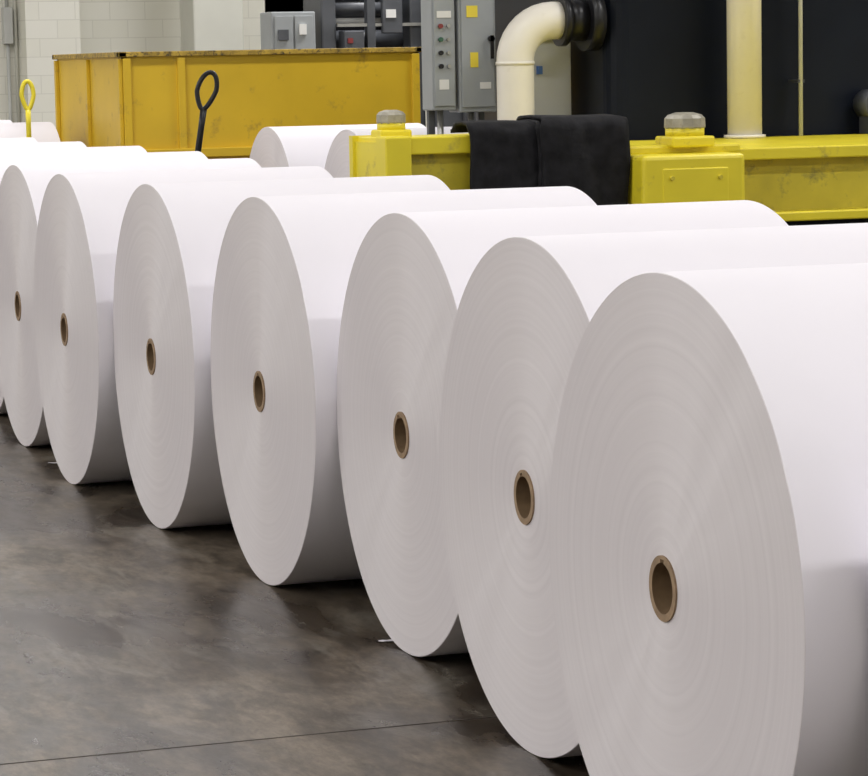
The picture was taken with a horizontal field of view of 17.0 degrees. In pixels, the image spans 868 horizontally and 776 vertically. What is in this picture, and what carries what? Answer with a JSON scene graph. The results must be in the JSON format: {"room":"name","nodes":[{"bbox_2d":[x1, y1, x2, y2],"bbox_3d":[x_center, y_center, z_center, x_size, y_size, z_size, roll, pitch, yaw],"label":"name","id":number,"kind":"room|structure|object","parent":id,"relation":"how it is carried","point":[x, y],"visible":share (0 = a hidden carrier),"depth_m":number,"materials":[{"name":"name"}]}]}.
{"room":"paper mill","nodes":[
{"label":"paper mill","id":0,"kind":"room"},
{"bbox_2d":[16,0,80,127],"bbox_3d":[-4.265,-5.332,31.724,0.600,7.000,0.500,-3,7,-19],"label":"wall","id":1,"kind":"structure","parent":0,"point":[45,28],"depth_m":31.67,"materials":[{"name":"white brick"}]},
{"bbox_2d":[0,0,426,126],"bbox_3d":[-8.114,-5.154,30.784,23.000,7.000,0.200,-3,7,-19],"label":"wall","id":2,"kind":"structure","parent":0,"point":[106,26],"depth_m":32.42,"materials":[{"name":"white brick"}]},
{"bbox_2d":[1,0,19,121],"bbox_3d":[-4.674,-4.384,31.869,0.159,4.900,0.150,-3,7,-19],"label":"box","id":3,"kind":"object","parent":2,"relation":"attached to","point":[8,18],"visible":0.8,"depth_m":31.93,"materials":[{"name":"grey paint"}]},
{"bbox_2d":[0,414,588,775],"bbox_3d":[-2.159,0.177,14.160,23.000,0.100,36.000,-3,7,-19],"label":"floor","id":4,"kind":"structure","parent":0,"point":[120,631],"depth_m":8.08,"materials":[{"name":"concrete"}]},
{"bbox_2d":[0,120,12,122],"bbox_3d":[-4.067,-1.603,24.265,1.086,1.250,1.250,-3,7,-19],"label":"paper roll","id":5,"kind":"object","parent":4,"relation":"on","point":[1,121],"visible":0.03,"depth_m":24.25,"materials":[{"name":"paper"}]},
{"bbox_2d":[0,137,36,142],"bbox_3d":[-2.983,-0.900,17.834,1.086,1.250,1.251,-3,7,-19],"label":"paper roll","id":6,"kind":"object","parent":4,"relation":"on","point":[28,139],"visible":0.03,"depth_m":17.78,"materials":[{"name":"paper"}]},
{"bbox_2d":[19,79,35,137],"bbox_3d":[-2.998,-1.446,21.118,0.540,1.601,1.340,-3,7,-14],"label":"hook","id":7,"kind":"object","parent":4,"relation":"on","point":[27,109],"visible":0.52,"depth_m":20.48,"materials":[{"name":"yellow paint"}]},
{"bbox_2d":[0,122,60,141],"bbox_3d":[-3.569,-1.478,23.068,1.086,1.250,1.251,-3,7,-19],"label":"paper roll","id":8,"kind":"object","parent":4,"relation":"on","point":[40,131],"visible":0.09,"depth_m":22.85,"materials":[{"name":"paper"}]},
{"bbox_2d":[0,141,86,148],"bbox_3d":[-2.542,-0.775,16.649,1.086,1.250,1.251,-3,7,-19],"label":"paper roll","id":9,"kind":"object","parent":4,"relation":"on","point":[71,144],"visible":0.04,"depth_m":16.56,"materials":[{"name":"paper"}]},
{"bbox_2d":[0,146,146,156],"bbox_3d":[-2.082,-0.651,15.471,1.086,1.250,1.251,-3,7,-19],"label":"paper roll","id":10,"kind":"object","parent":4,"relation":"on","point":[110,149],"visible":0.02,"depth_m":15.33,"materials":[{"name":"paper"}]},
{"bbox_2d":[0,151,207,413],"bbox_3d":[-1.668,-0.525,14.277,1.086,1.250,1.251,-3,7,-19],"label":"paper roll","id":11,"kind":"object","parent":4,"relation":"on","point":[5,162],"visible":0.04,"depth_m":14.07,"materials":[{"name":"paper"}]},
{"bbox_2d":[0,158,260,445],"bbox_3d":[-1.336,-0.393,13.052,1.086,1.250,1.250,-3,7,-19],"label":"paper roll","id":12,"kind":"object","parent":4,"relation":"on","point":[22,187],"visible":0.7,"depth_m":12.84,"materials":[{"name":"paper"}]},
{"bbox_2d":[34,166,332,483],"bbox_3d":[-0.977,-0.265,11.849,1.086,1.250,1.250,-3,7,-19],"label":"paper roll","id":13,"kind":"object","parent":4,"relation":"on","point":[81,215],"visible":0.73,"depth_m":11.50,"materials":[{"name":"paper"}]},
{"bbox_2d":[195,70,218,151],"bbox_3d":[-1.534,-1.059,17.233,0.540,1.646,1.340,-2,6,-7],"label":"jack","id":14,"kind":"object","parent":4,"relation":"on","point":[203,109],"visible":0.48,"depth_m":16.60,"materials":[{"name":"black metal"}]},
{"bbox_2d":[180,0,243,50],"bbox_3d":[-2.448,-5.335,31.448,0.660,7.000,0.700,-3,7,-19],"label":"column","id":15,"kind":"structure","parent":4,"relation":"on","point":[206,25],"depth_m":31.34,"materials":[{"name":"paint"}]},
{"bbox_2d":[52,47,421,158],"bbox_3d":[-1.605,-1.820,23.384,2.420,1.785,2.485,-3,7,-19],"label":"bin","id":16,"kind":"object","parent":4,"relation":"on","point":[146,100],"visible":0.43,"depth_m":22.20,"materials":[{"name":"metal"}]},
{"bbox_2d":[0,716,496,764],"bbox_3d":[0.169,0.840,7.423,23.000,0.001,0.005,-3,7,-19],"label":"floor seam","id":17,"kind":"structure","parent":4,"relation":"on","point":[492,716],"depth_m":7.21,"materials":[{"name":"black concrete"}]},
{"bbox_2d":[113,175,449,528],"bbox_3d":[-0.515,-0.143,10.689,1.086,1.250,1.250,-3,7,-19],"label":"paper roll","id":18,"kind":"object","parent":4,"relation":"on","point":[171,236],"visible":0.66,"depth_m":10.35,"materials":[{"name":"paper"}]},
{"bbox_2d":[260,11,315,49],"bbox_3d":[-1.385,-2.542,28.044,0.440,2.170,0.450,-3,7,-19],"label":"tall cabinet","id":19,"kind":"object","parent":4,"relation":"on","point":[279,30],"visible":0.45,"depth_m":27.77,"materials":[{"name":"grey metal"}]},
{"bbox_2d":[250,123,424,167],"bbox_3d":[-0.610,-1.180,19.922,1.086,1.250,1.250,-3,7,-19],"label":"paper roll","id":20,"kind":"object","parent":4,"relation":"on","point":[285,146],"visible":0.08,"depth_m":19.51,"materials":[{"name":"paper"}]},
{"bbox_2d":[265,0,475,126],"bbox_3d":[-0.507,-2.942,29.082,1.750,2.700,2.390,-3,7,-19],"label":"press","id":21,"kind":"object","parent":4,"relation":"on","point":[338,23],"visible":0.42,"depth_m":28.19,"materials":[{"name":"grey paint"}]},
{"bbox_2d":[324,127,467,177],"bbox_3d":[-0.036,-1.056,18.720,1.086,1.250,1.251,-3,7,-19],"label":"paper roll","id":22,"kind":"object","parent":4,"relation":"on","point":[337,164],"visible":0.04,"depth_m":18.58,"materials":[{"name":"paper"}]},
{"bbox_2d":[210,186,595,585],"bbox_3d":[-0.051,-0.018,9.501,1.086,1.250,1.250,-3,7,-19],"label":"paper roll","id":23,"kind":"object","parent":4,"relation":"on","point":[285,263],"visible":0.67,"depth_m":9.15,"materials":[{"name":"paper"}]},
{"bbox_2d":[421,0,495,134],"bbox_3d":[0.166,-1.565,17.625,0.410,2.500,0.250,-3,7,-19],"label":"tall cabinet","id":24,"kind":"object","parent":4,"relation":"on","point":[458,36],"visible":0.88,"depth_m":17.50,"materials":[{"name":"grey metal"}]},
{"bbox_2d":[495,0,606,119],"bbox_3d":[0.685,-1.344,17.429,0.637,2.085,0.370,-3,7,-19],"label":"pipe","id":25,"kind":"object","parent":4,"relation":"on","point":[584,22],"visible":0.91,"depth_m":17.23,"materials":[{"name":"cream paint"},{"name":"black metal"}]},
{"bbox_2d":[534,39,570,114],"bbox_3d":[0.674,-1.273,17.938,0.320,1.830,0.410,-3,7,-19],"label":"electrical cabinet","id":26,"kind":"object","parent":4,"relation":"on","point":[552,67],"visible":0.06,"depth_m":17.70,"materials":[{"name":"grey paint"}]},
{"bbox_2d":[337,200,788,656],"bbox_3d":[0.419,0.103,8.344,1.086,1.250,1.251,-3,7,-19],"label":"paper roll","id":27,"kind":"object","parent":4,"relation":"on","point":[410,274],"visible":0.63,"depth_m":8.15,"materials":[{"name":"paper"}]},
{"bbox_2d":[349,110,867,220],"bbox_3d":[1.871,-0.912,16.343,5.060,1.425,2.300,-3,7,-19],"label":"frame","id":28,"kind":"object","parent":4,"relation":"on","point":[809,177],"visible":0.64,"depth_m":15.11,"materials":[{"name":"paint"}]},
{"bbox_2d":[450,114,629,204],"bbox_3d":[0.544,-1.100,15.031,0.862,0.633,0.435,-3,7,-19],"label":"cloth","id":29,"kind":"object","parent":28,"relation":"on","point":[590,154],"visible":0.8,"depth_m":14.85,"materials":[{"name":"black fabric"}]},
{"bbox_2d":[724,0,765,137],"bbox_3d":[1.830,-2.996,17.171,0.250,3.018,0.250,-3,7,-19],"label":"pipe","id":30,"kind":"object","parent":28,"relation":"on","point":[744,40],"visible":1,"depth_m":17.21,"materials":[{"name":"beige metal"}]},
{"bbox_2d":[788,0,803,135],"bbox_3d":[2.177,-2.935,17.466,0.040,2.818,0.143,-3,7,-19],"label":"conduit","id":31,"kind":"object","parent":28,"relation":"on","point":[800,80],"visible":1,"depth_m":17.51,"materials":[{"name":"beige metal"}]},
{"bbox_2d":[853,89,867,133],"bbox_3d":[2.688,-1.691,17.729,0.180,0.268,0.210,-3,7,-19],"label":"motor","id":32,"kind":"object","parent":28,"relation":"on","point":[860,101],"visible":1,"depth_m":17.73,"materials":[{"name":"grey paint"}]},
{"bbox_2d":[440,223,867,757],"bbox_3d":[0.728,0.233,7.137,1.086,1.250,1.250,-3,7,-19],"label":"paper roll","id":33,"kind":"object","parent":4,"relation":"on","point":[525,310],"visible":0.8,"depth_m":6.99,"materials":[{"name":"paper"}]},
{"bbox_2d":[484,0,867,225],"bbox_3d":[2.466,-2.323,19.053,3.840,3.600,2.510,-3,7,-19],"label":"tank","id":34,"kind":"object","parent":4,"relation":"on","point":[656,59],"visible":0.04,"depth_m":17.59,"materials":[{"name":"metal"}]},
{"bbox_2d":[549,263,867,775],"bbox_3d":[0.964,0.367,5.904,1.086,1.250,1.250,-3,7,-19],"label":"paper roll","id":35,"kind":"object","parent":4,"relation":"on","point":[708,521],"visible":1,"depth_m":5.51,"materials":[{"name":"paper"}]}
]}

